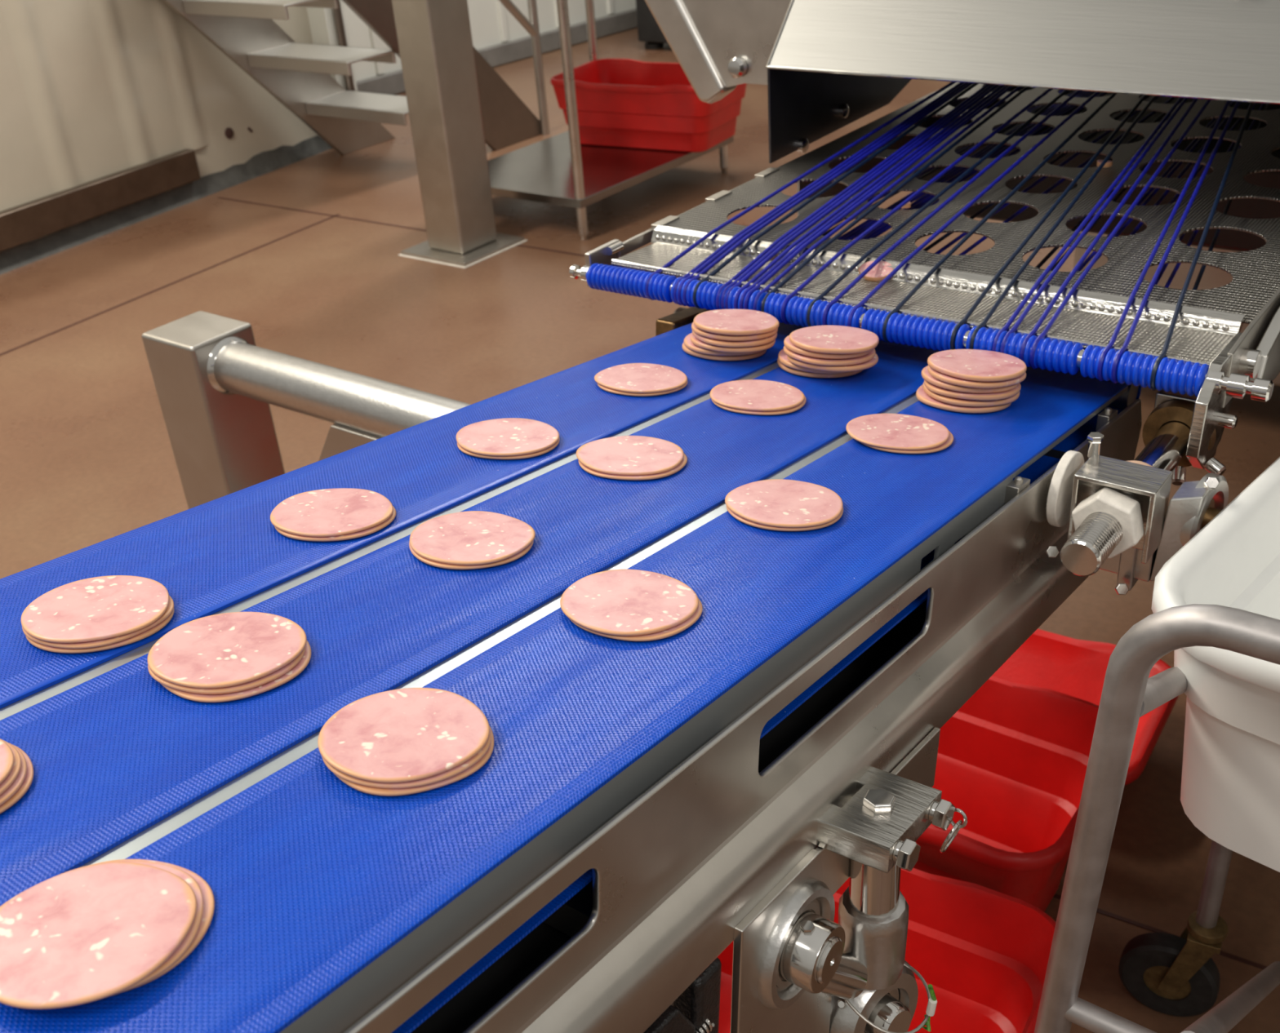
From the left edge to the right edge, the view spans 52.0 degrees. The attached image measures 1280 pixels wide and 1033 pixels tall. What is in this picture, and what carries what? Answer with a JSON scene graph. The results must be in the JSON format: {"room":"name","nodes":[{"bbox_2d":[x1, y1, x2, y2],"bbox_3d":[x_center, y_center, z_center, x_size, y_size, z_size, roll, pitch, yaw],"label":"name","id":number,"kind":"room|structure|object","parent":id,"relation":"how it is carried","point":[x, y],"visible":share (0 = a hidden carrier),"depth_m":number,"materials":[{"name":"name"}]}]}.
{"room":"factory floor","nodes":[
{"label":"factory floor","id":0,"kind":"room"},
{"bbox_2d":[0,0,318,244],"bbox_3d":[-2.647,-2.413,4.212,0.120,3.400,3.931,12,34,27],"label":"wall","id":1,"kind":"structure","parent":0,"point":[229,97],"depth_m":5.37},
{"bbox_2d":[0,0,84,193],"bbox_3d":[-2.383,-2.647,4.486,0.024,3.100,0.150,12,34,27],"label":"trim","id":2,"kind":"structure","parent":1,"relation":"attached to","point":[20,17],"depth_m":5.05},
{"bbox_2d":[0,148,200,251],"bbox_3d":[-2.611,-0.913,4.713,0.054,0.130,2.730,12,34,27],"label":"baseboard","id":3,"kind":"structure","parent":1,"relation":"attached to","point":[28,221],"depth_m":5.29,"materials":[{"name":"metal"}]},
{"bbox_2d":[87,0,158,167],"bbox_3d":[-2.193,-2.826,4.776,0.024,3.100,0.150,12,34,27],"label":"trim","id":4,"kind":"structure","parent":1,"relation":"attached to","point":[107,17],"depth_m":5.36,"materials":[{"name":"white metal"}]},
{"bbox_2d":[0,135,333,275],"bbox_3d":[-2.467,-0.962,4.992,0.035,0.089,3.931,12,34,27],"label":"baseboard","id":5,"kind":"structure","parent":1,"relation":"attached to","point":[264,162],"depth_m":5.61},
{"bbox_2d":[148,0,209,150],"bbox_3d":[-2.047,-2.964,4.999,0.024,3.100,0.150,12,34,27],"label":"trim","id":6,"kind":"structure","parent":1,"relation":"attached to","point":[169,26],"depth_m":5.60,"materials":[{"name":"white metal"}]},
{"bbox_2d":[224,127,233,138],"bbox_3d":[-1.846,-1.724,5.897,0.010,0.048,0.048,12,34,27],"label":"hole","id":7,"kind":"object","parent":1,"relation":"attached to","point":[228,132],"visible":1,"depth_m":5.89,"materials":[{"name":"brown"}]},
{"bbox_2d":[306,0,357,91],"bbox_3d":[-1.867,-3.412,5.864,0.900,3.400,0.120,17,36,33],"label":"wall","id":8,"kind":"structure","parent":0,"point":[322,22],"depth_m":6.18,"materials":[{"name":"white metal"}]},
{"bbox_2d":[342,0,635,81],"bbox_3d":[-0.435,-4.663,7.870,0.120,3.400,5.388,19,37,35],"label":"wall","id":9,"kind":"structure","parent":0,"point":[483,14],"depth_m":7.93,"materials":[{"name":"beige paint"}]},
{"bbox_2d":[368,0,613,75],"bbox_3d":[-1.079,-4.196,7.117,0.030,3.180,2.500,19,37,35],"label":"trim","id":10,"kind":"structure","parent":9,"relation":"attached to","point":[375,39],"depth_m":7.96,"materials":[{"name":"white metal"}]},
{"bbox_2d":[355,8,637,94],"bbox_3d":[-0.257,-3.217,8.628,0.049,0.120,5.388,19,37,35],"label":"baseboard","id":11,"kind":"structure","parent":9,"relation":"attached to","point":[392,82],"depth_m":8.13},
{"bbox_2d":[0,27,1279,1032],"bbox_3d":[1.162,-1.092,4.910,14.000,0.100,13.000,17,36,33],"label":"floor","id":12,"kind":"structure","parent":0,"point":[87,459],"depth_m":4.20,"materials":[{"name":"brown tile"}]},
{"bbox_2d":[0,213,340,355],"bbox_3d":[-1.918,-0.661,4.475,0.014,0.001,2.600,14,34,29],"label":"joint","id":13,"kind":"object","parent":12,"relation":"on","point":[283,237],"depth_m":4.73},
{"bbox_2d":[142,311,471,509],"bbox_3d":[-0.329,0.129,2.103,1.090,0.750,0.124,17,36,33],"label":"support stand","id":14,"kind":"object","parent":12,"relation":"on","point":[215,388],"visible":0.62,"depth_m":2.14,"materials":[{"name":"metal"}]},
{"bbox_2d":[162,0,549,155],"bbox_3d":[-1.662,-2.335,5.096,0.791,2.260,2.884,17,36,33],"label":"stairs","id":15,"kind":"structure","parent":12,"relation":"on","point":[297,74],"depth_m":5.87,"materials":[{"name":"white metal"}]},
{"bbox_2d":[217,196,584,256],"bbox_3d":[-0.468,-1.016,4.899,3.372,0.001,0.012,16,35,31],"label":"joint","id":16,"kind":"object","parent":12,"relation":"on","point":[220,197],"depth_m":5.31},
{"bbox_2d":[391,0,527,268],"bbox_3d":[-0.770,-2.392,4.118,0.340,3.200,0.344,17,36,33],"label":"steel column","id":17,"kind":"structure","parent":12,"relation":"on","point":[434,37],"depth_m":4.63,"materials":[{"name":"silver metal"}]},
{"bbox_2d":[487,0,733,240],"bbox_3d":[-0.226,-1.726,5.185,0.740,0.920,1.080,17,36,33],"label":"work table","id":18,"kind":"object","parent":12,"relation":"on","point":[559,170],"visible":0.71,"depth_m":5.11,"materials":[{"name":"metal"}]},
{"bbox_2d":[487,130,733,208],"bbox_3d":[-0.205,-1.454,5.349,0.730,0.033,1.028,17,36,33],"label":"shelf","id":19,"kind":"object","parent":18,"relation":"attached to","point":[540,171],"depth_m":5.17,"materials":[{"name":"silver metal"}]},
{"bbox_2d":[550,57,746,152],"bbox_3d":[0.049,-1.706,5.444,0.750,0.275,0.450,12,34,27],"label":"plastic crate","id":20,"kind":"object","parent":18,"relation":"on","point":[624,103],"visible":0.78,"depth_m":5.32,"materials":[{"name":"red plastic"}]},
{"bbox_2d":[635,0,667,48],"bbox_3d":[1.083,-3.444,7.746,1.960,1.200,1.200,17,36,33],"label":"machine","id":21,"kind":"object","parent":12,"relation":"on","point":[649,31],"visible":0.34,"depth_m":8.04,"materials":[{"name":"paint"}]},
{"bbox_2d":[717,868,1056,1032],"bbox_3d":[0.184,0.620,1.638,0.610,0.285,0.364,14,34,29],"label":"plastic crate","id":22,"kind":"object","parent":12,"relation":"on","point":[984,953],"visible":0.1,"depth_m":1.64,"materials":[{"name":"red plastic"}]},
{"bbox_2d":[568,0,1279,485],"bbox_3d":[1.510,-0.762,2.098,3.126,2.050,2.900,17,36,33],"label":"machine","id":23,"kind":"object","parent":12,"relation":"on","point":[1172,288],"visible":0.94,"depth_m":1.69,"materials":[{"name":"silver metal"}]},
{"bbox_2d":[0,306,1142,1032],"bbox_3d":[-0.157,0.261,0.969,0.657,0.637,1.854,16,35,31],"label":"conveyor","id":24,"kind":"object","parent":23,"relation":"attached to","point":[637,812],"visible":0.83,"depth_m":0.87,"materials":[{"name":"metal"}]},
{"bbox_2d":[0,745,33,813],"bbox_3d":[-0.382,0.148,0.714,0.096,0.014,0.095,13,34,27],"label":"ham slice","id":25,"kind":"object","parent":24,"relation":"on","point":[28,781],"visible":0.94,"depth_m":0.71,"materials":[{"name":"pink food"}]},
{"bbox_2d":[0,743,26,806],"bbox_3d":[-0.384,0.146,0.712,0.097,0.014,0.094,10,33,24],"label":"ham slice","id":26,"kind":"object","parent":25,"relation":"on","point":[15,787],"visible":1,"depth_m":0.71,"materials":[{"name":"pink food"}]},
{"bbox_2d":[0,739,21,795],"bbox_3d":[-0.387,0.143,0.708,0.095,0.014,0.094,9,32,22],"label":"ham slice","id":27,"kind":"object","parent":26,"relation":"on","point":[5,785],"visible":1,"depth_m":0.72,"materials":[{"name":"pink food"}]},
{"bbox_2d":[0,738,13,784],"bbox_3d":[-0.390,0.141,0.706,0.094,0.014,0.094,9,32,23],"label":"ham slice","id":28,"kind":"object","parent":27,"relation":"on","point":[6,757],"visible":1,"depth_m":0.72,"materials":[{"name":"pink food"}]},
{"bbox_2d":[25,609,174,653],"bbox_3d":[-0.368,0.069,0.895,0.094,0.014,0.095,-12,30,-13],"label":"ham slice","id":29,"kind":"object","parent":24,"relation":"on","point":[142,636],"visible":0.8,"depth_m":0.86,"materials":[{"name":"pink food"}]},
{"bbox_2d":[22,595,173,648],"bbox_3d":[-0.370,0.066,0.894,0.096,0.014,0.094,20,38,36],"label":"ham slice","id":30,"kind":"object","parent":29,"relation":"on","point":[170,609],"visible":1,"depth_m":0.86,"materials":[{"name":"pink food"}]},
{"bbox_2d":[21,575,168,643],"bbox_3d":[-0.370,0.062,0.894,0.094,0.015,0.095,-12,30,-13],"label":"ham slice","id":31,"kind":"object","parent":30,"relation":"on","point":[102,607],"visible":1,"depth_m":0.89,"materials":[{"name":"pink food"}]},
{"bbox_2d":[88,859,214,992],"bbox_3d":[-0.251,0.192,0.617,0.096,0.014,0.094,0,30,9],"label":"ham slice","id":32,"kind":"object","parent":24,"relation":"on","point":[208,897],"visible":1,"depth_m":0.62,"materials":[{"name":"pink food"}]},
{"bbox_2d":[93,861,204,997],"bbox_3d":[-0.253,0.191,0.610,0.096,0.015,0.096,-12,30,-13],"label":"ham slice","id":33,"kind":"object","parent":32,"relation":"on","point":[185,944],"visible":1,"depth_m":0.61,"materials":[{"name":"pink food"}]},
{"bbox_2d":[0,862,196,1009],"bbox_3d":[-0.254,0.190,0.604,0.095,0.015,0.096,22,39,38],"label":"ham slice","id":34,"kind":"object","parent":33,"relation":"on","point":[91,933],"visible":1,"depth_m":0.60,"materials":[{"name":"pink food"}]},
{"bbox_2d":[160,640,311,702],"bbox_3d":[-0.260,0.092,0.844,0.095,0.014,0.095,-28,37,-35],"label":"ham slice","id":35,"kind":"object","parent":24,"relation":"on","point":[303,664],"visible":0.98,"depth_m":0.81,"materials":[{"name":"pink food"}]},
{"bbox_2d":[147,645,306,694],"bbox_3d":[-0.264,0.088,0.845,0.095,0.015,0.096,8,32,21],"label":"ham slice","id":36,"kind":"object","parent":35,"relation":"on","point":[284,670],"visible":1,"depth_m":0.81,"materials":[{"name":"pink food"}]},
{"bbox_2d":[147,612,306,688],"bbox_3d":[-0.266,0.085,0.845,0.095,0.015,0.096,12,33,26],"label":"ham slice","id":37,"kind":"object","parent":36,"relation":"on","point":[226,650],"visible":1,"depth_m":0.84,"materials":[{"name":"pink food"}]},
{"bbox_2d":[274,506,395,542],"bbox_3d":[-0.245,-0.001,1.056,0.096,0.015,0.095,-11,30,-12],"label":"ham slice","id":38,"kind":"object","parent":24,"relation":"on","point":[363,533],"visible":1,"depth_m":1.02,"materials":[{"name":"pink food"}]},
{"bbox_2d":[270,488,393,537],"bbox_3d":[-0.247,-0.004,1.055,0.096,0.014,0.094,-6,30,-3],"label":"ham slice","id":39,"kind":"object","parent":38,"relation":"on","point":[326,513],"visible":1,"depth_m":1.05,"materials":[{"name":"pink food"}]},
{"bbox_2d":[333,727,493,796],"bbox_3d":[-0.133,0.131,0.758,0.095,0.015,0.095,-22,34,-28],"label":"ham slice","id":40,"kind":"object","parent":24,"relation":"on","point":[368,790],"visible":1,"depth_m":0.72,"materials":[{"name":"pink food"}]},
{"bbox_2d":[321,729,491,789],"bbox_3d":[-0.135,0.129,0.756,0.095,0.014,0.095,-17,32,-21],"label":"ham slice","id":41,"kind":"object","parent":40,"relation":"on","point":[461,768],"visible":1,"depth_m":0.72,"materials":[{"name":"pink food"}]},
{"bbox_2d":[317,688,489,783],"bbox_3d":[-0.136,0.124,0.756,0.095,0.015,0.095,-22,34,-28],"label":"ham slice","id":42,"kind":"object","parent":41,"relation":"on","point":[408,735],"visible":1,"depth_m":0.75,"materials":[{"name":"pink food"}]},
{"bbox_2d":[408,540,533,569],"bbox_3d":[-0.130,0.019,1.013,0.095,0.015,0.095,-7,30,-4],"label":"ham slice","id":43,"kind":"object","parent":24,"relation":"on","point":[449,566],"visible":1,"depth_m":0.97,"materials":[{"name":"pink food"}]},
{"bbox_2d":[409,511,535,565],"bbox_3d":[-0.131,0.016,1.012,0.095,0.014,0.094,14,34,29],"label":"ham slice","id":44,"kind":"object","parent":43,"relation":"on","point":[471,538],"visible":1,"depth_m":1.01,"materials":[{"name":"pink food"}]},
{"bbox_2d":[457,438,559,459],"bbox_3d":[-0.122,-0.071,1.218,0.094,0.015,0.095,-2,30,5],"label":"ham slice","id":45,"kind":"object","parent":24,"relation":"on","point":[546,451],"visible":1,"depth_m":1.18,"materials":[{"name":"pink food"}]},
{"bbox_2d":[456,417,559,456],"bbox_3d":[-0.123,-0.074,1.217,0.095,0.015,0.096,-17,32,-20],"label":"ham slice","id":46,"kind":"object","parent":45,"relation":"on","point":[508,437],"visible":1,"depth_m":1.21,"materials":[{"name":"pink food"}]},
{"bbox_2d":[578,453,687,480],"bbox_3d":[-0.007,-0.051,1.175,0.096,0.014,0.096,13,34,27],"label":"ham slice","id":47,"kind":"object","parent":24,"relation":"on","point":[641,477],"visible":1,"depth_m":1.14,"materials":[{"name":"pink food"}]},
{"bbox_2d":[576,435,684,475],"bbox_3d":[-0.009,-0.055,1.176,0.096,0.014,0.094,-7,30,-4],"label":"ham slice","id":48,"kind":"object","parent":47,"relation":"on","point":[628,455],"visible":1,"depth_m":1.17,"materials":[{"name":"pink food"}]},
{"bbox_2d":[568,598,702,641],"bbox_3d":[-0.004,0.063,0.915,0.094,0.014,0.096,-19,32,-24],"label":"ham slice","id":49,"kind":"object","parent":24,"relation":"on","point":[687,624],"visible":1,"depth_m":0.88,"materials":[{"name":"pink food"}]},
{"bbox_2d":[560,569,698,636],"bbox_3d":[-0.008,0.059,0.916,0.095,0.014,0.094,22,39,38],"label":"ham slice","id":50,"kind":"object","parent":49,"relation":"on","point":[615,602],"visible":1,"depth_m":0.91,"materials":[{"name":"pink food"}]},
{"bbox_2d":[597,381,687,396],"bbox_3d":[0.003,-0.143,1.385,0.095,0.015,0.095,-2,30,5],"label":"ham slice","id":51,"kind":"object","parent":24,"relation":"on","point":[605,388],"visible":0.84,"depth_m":1.35,"materials":[{"name":"pink food"}]},
{"bbox_2d":[594,363,687,393],"bbox_3d":[0.002,-0.146,1.384,0.096,0.014,0.095,21,38,37],"label":"ham slice","id":52,"kind":"object","parent":51,"relation":"on","point":[635,378],"visible":1,"depth_m":1.38,"materials":[{"name":"pink food"}]},
{"bbox_2d":[682,342,766,360],"bbox_3d":[0.097,-0.194,1.499,0.096,0.017,0.095,10,33,24],"label":"ham slice","id":53,"kind":"object","parent":24,"relation":"on","point":[685,348],"visible":0.3,"depth_m":1.46,"materials":[{"name":"pink food"}]},
{"bbox_2d":[684,333,763,355],"bbox_3d":[0.098,-0.198,1.492,0.096,0.017,0.096,5,31,16],"label":"ham slice","id":54,"kind":"object","parent":53,"relation":"on","point":[687,343],"visible":0.23,"depth_m":1.46,"materials":[{"name":"pink food"}]},
{"bbox_2d":[690,333,775,352],"bbox_3d":[0.105,-0.201,1.480,0.096,0.017,0.096,6,31,18],"label":"ham slice","id":55,"kind":"object","parent":54,"relation":"on","point":[694,340],"visible":0.33,"depth_m":1.44,"materials":[{"name":"pink food"}]},
{"bbox_2d":[692,330,777,347],"bbox_3d":[0.107,-0.206,1.476,0.094,0.017,0.096,-14,31,-16],"label":"ham slice","id":56,"kind":"object","parent":55,"relation":"on","point":[768,340],"visible":0.36,"depth_m":1.44,"materials":[{"name":"pink food"}]},
{"bbox_2d":[691,321,777,341],"bbox_3d":[0.106,-0.212,1.473,0.096,0.017,0.095,-7,30,-5],"label":"ham slice","id":57,"kind":"object","parent":56,"relation":"on","point":[708,335],"visible":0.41,"depth_m":1.44,"materials":[{"name":"pink food"}]},
{"bbox_2d":[693,309,779,335],"bbox_3d":[0.107,-0.218,1.467,0.095,0.017,0.094,-8,30,-6],"label":"ham slice","id":58,"kind":"object","parent":57,"relation":"on","point":[722,322],"visible":1,"depth_m":1.46,"materials":[{"name":"pink food"}]},
{"bbox_2d":[711,395,806,415],"bbox_3d":[0.120,-0.120,1.335,0.096,0.014,0.095,3,30,13],"label":"ham slice","id":59,"kind":"object","parent":24,"relation":"on","point":[799,406],"visible":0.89,"depth_m":1.30,"materials":[{"name":"pink food"}]},
{"bbox_2d":[710,379,804,411],"bbox_3d":[0.119,-0.124,1.335,0.096,0.014,0.094,3,30,12],"label":"ham slice","id":60,"kind":"object","parent":59,"relation":"on","point":[756,395],"visible":1,"depth_m":1.33,"materials":[{"name":"pink food"}]},
{"bbox_2d":[726,506,843,531],"bbox_3d":[0.119,-0.008,1.079,0.096,0.014,0.094,6,31,17],"label":"ham slice","id":61,"kind":"object","parent":24,"relation":"on","point":[736,517],"visible":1,"depth_m":1.04,"materials":[{"name":"pink food"}]},
{"bbox_2d":[724,479,843,528],"bbox_3d":[0.119,-0.011,1.079,0.096,0.015,0.096,12,34,27],"label":"ham slice","id":62,"kind":"object","parent":61,"relation":"on","point":[776,503],"visible":1,"depth_m":1.07,"materials":[{"name":"pink food"}]},
{"bbox_2d":[777,358,863,377],"bbox_3d":[0.199,-0.169,1.443,0.096,0.017,0.094,12,33,27],"label":"ham slice","id":63,"kind":"object","parent":24,"relation":"on","point":[781,366],"visible":0.25,"depth_m":1.41,"materials":[{"name":"pink food"}]},
{"bbox_2d":[777,349,850,373],"bbox_3d":[0.199,-0.173,1.437,0.096,0.017,0.096,13,34,28],"label":"ham slice","id":64,"kind":"object","parent":63,"relation":"on","point":[782,357],"visible":0.16,"depth_m":1.41,"materials":[{"name":"pink food"}]},
{"bbox_2d":[786,353,878,372],"bbox_3d":[0.209,-0.173,1.419,0.096,0.017,0.095,12,33,26],"label":"ham slice","id":65,"kind":"object","parent":64,"relation":"on","point":[872,362],"visible":0.39,"depth_m":1.38,"materials":[{"name":"pink food"}]},
{"bbox_2d":[783,346,875,365],"bbox_3d":[0.204,-0.179,1.415,0.097,0.017,0.095,19,37,36],"label":"ham slice","id":66,"kind":"object","parent":65,"relation":"on","point":[815,361],"visible":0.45,"depth_m":1.38,"materials":[{"name":"pink food"}]},
{"bbox_2d":[783,335,872,359],"bbox_3d":[0.203,-0.186,1.413,0.096,0.017,0.094,9,32,23],"label":"ham slice","id":67,"kind":"object","parent":66,"relation":"on","point":[787,343],"visible":0.3,"depth_m":1.38,"materials":[{"name":"pink food"}]},
{"bbox_2d":[789,325,879,354],"bbox_3d":[0.208,-0.190,1.406,0.096,0.017,0.095,-8,30,-6],"label":"ham slice","id":68,"kind":"object","parent":67,"relation":"on","point":[835,340],"visible":1,"depth_m":1.40,"materials":[{"name":"pink food"}]},
{"bbox_2d":[860,431,953,453],"bbox_3d":[0.248,-0.077,1.239,0.094,0.015,0.095,-11,30,-11],"label":"ham slice","id":69,"kind":"object","parent":24,"relation":"on","point":[950,440],"visible":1,"depth_m":1.20,"materials":[{"name":"pink food"}]},
{"bbox_2d":[845,413,949,450],"bbox_3d":[0.243,-0.081,1.239,0.096,0.014,0.094,5,31,17],"label":"ham slice","id":70,"kind":"object","parent":69,"relation":"on","point":[888,431],"visible":1,"depth_m":1.23,"materials":[{"name":"pink food"}]},
{"bbox_2d":[915,385,1011,413],"bbox_3d":[0.332,-0.123,1.343,0.095,0.017,0.095,11,33,25],"label":"ham slice","id":71,"kind":"object","parent":24,"relation":"on","point":[921,395],"visible":0.32,"depth_m":1.31,"materials":[{"name":"pink food"}]},
{"bbox_2d":[922,382,1019,406],"bbox_3d":[0.338,-0.130,1.340,0.096,0.017,0.096,-8,30,-7],"label":"ham slice","id":72,"kind":"object","parent":71,"relation":"on","point":[953,401],"visible":0.34,"depth_m":1.30,"materials":[{"name":"pink food"}]},
{"bbox_2d":[924,379,1021,400],"bbox_3d":[0.338,-0.136,1.336,0.096,0.017,0.096,10,32,23],"label":"ham slice","id":73,"kind":"object","parent":72,"relation":"on","point":[1006,394],"visible":0.39,"depth_m":1.30,"materials":[{"name":"pink food"}]},
{"bbox_2d":[921,366,1018,393],"bbox_3d":[0.335,-0.143,1.334,0.095,0.017,0.095,-8,30,-6],"label":"ham slice","id":74,"kind":"object","parent":73,"relation":"on","point":[926,375],"visible":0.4,"depth_m":1.30,"materials":[{"name":"pink food"}]},
{"bbox_2d":[927,365,1026,388],"bbox_3d":[0.340,-0.147,1.327,0.096,0.017,0.096,-13,31,-14],"label":"ham slice","id":75,"kind":"object","parent":74,"relation":"on","point":[938,375],"visible":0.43,"depth_m":1.29,"materials":[{"name":"pink food"}]},
{"bbox_2d":[927,349,1026,382],"bbox_3d":[0.341,-0.154,1.326,0.094,0.017,0.097,-23,35,-30],"label":"ham slice","id":76,"kind":"object","parent":75,"relation":"on","point":[975,365],"visible":1,"depth_m":1.32,"materials":[{"name":"pink food"}]},
{"bbox_2d":[858,261,893,280],"bbox_3d":[0.279,-0.290,1.552,0.041,0.016,0.032,6,31,17],"label":"scrap","id":77,"kind":"object","parent":23,"relation":"on","point":[879,272],"visible":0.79,"depth_m":1.55,"materials":[{"name":"pink food"}]},
{"bbox_2d":[901,201,911,208],"bbox_3d":[0.353,-0.415,1.744,0.013,0.007,0.011,-14,31,-16],"label":"scrap","id":78,"kind":"object","parent":23,"relation":"on","point":[908,205],"visible":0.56,"depth_m":1.74,"materials":[{"name":"food"}]},
{"bbox_2d":[765,0,1279,104],"bbox_3d":[1.181,-1.030,1.875,1.483,0.564,1.422,17,36,33],"label":"hood","id":79,"kind":"object","parent":23,"relation":"attached to","point":[1217,50],"depth_m":1.71,"materials":[{"name":"metal"}]},
{"bbox_2d":[1097,160,1112,167],"bbox_3d":[0.654,-0.497,1.849,0.021,0.007,0.017,10,32,23],"label":"scrap","id":80,"kind":"object","parent":23,"relation":"on","point":[1109,163],"visible":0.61,"depth_m":1.84,"materials":[{"name":"pink food"}]},
{"bbox_2d":[1045,420,1228,595],"bbox_3d":[0.474,-0.009,1.225,0.139,0.144,0.288,17,36,33],"label":"clamp","id":81,"kind":"object","parent":23,"relation":"attached to","point":[1121,522],"visible":0.91,"depth_m":1.18,"materials":[{"name":"metal"}]},
{"bbox_2d":[913,676,1098,912],"bbox_3d":[0.372,0.414,1.975,0.610,0.285,0.364,17,36,32],"label":"plastic crate","id":82,"kind":"object","parent":12,"relation":"on","point":[1014,758],"visible":0.31,"depth_m":1.97,"materials":[{"name":"red plastic"}]},
{"bbox_2d":[991,629,1178,785],"bbox_3d":[0.582,0.317,2.275,0.610,0.130,0.360,15,35,30],"label":"plastic crate","id":83,"kind":"object","parent":12,"relation":"on","point":[1074,668],"visible":0.1,"depth_m":2.30,"materials":[{"name":"red plastic"}]},
{"bbox_2d":[1034,604,1279,1032],"bbox_3d":[0.684,0.408,1.235,0.643,0.982,0.613,17,36,33],"label":"trolley","id":84,"kind":"object","parent":12,"relation":"on","point":[1169,975],"visible":0.98,"depth_m":1.06,"materials":[{"name":"silver metal"}]},
{"bbox_2d":[1151,457,1279,872],"bbox_3d":[0.834,0.134,1.131,0.600,0.235,0.660,23,39,39],"label":"tub","id":85,"kind":"object","parent":84,"relation":"in","point":[1230,791],"visible":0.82,"depth_m":1.11,"materials":[{"name":"white plastic"}]},
{"bbox_2d":[1053,893,1266,969],"bbox_3d":[1.476,0.775,1.474,2.058,0.001,0.007,14,34,29],"label":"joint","id":86,"kind":"structure","parent":12,"relation":"on","point":[1059,897],"depth_m":1.89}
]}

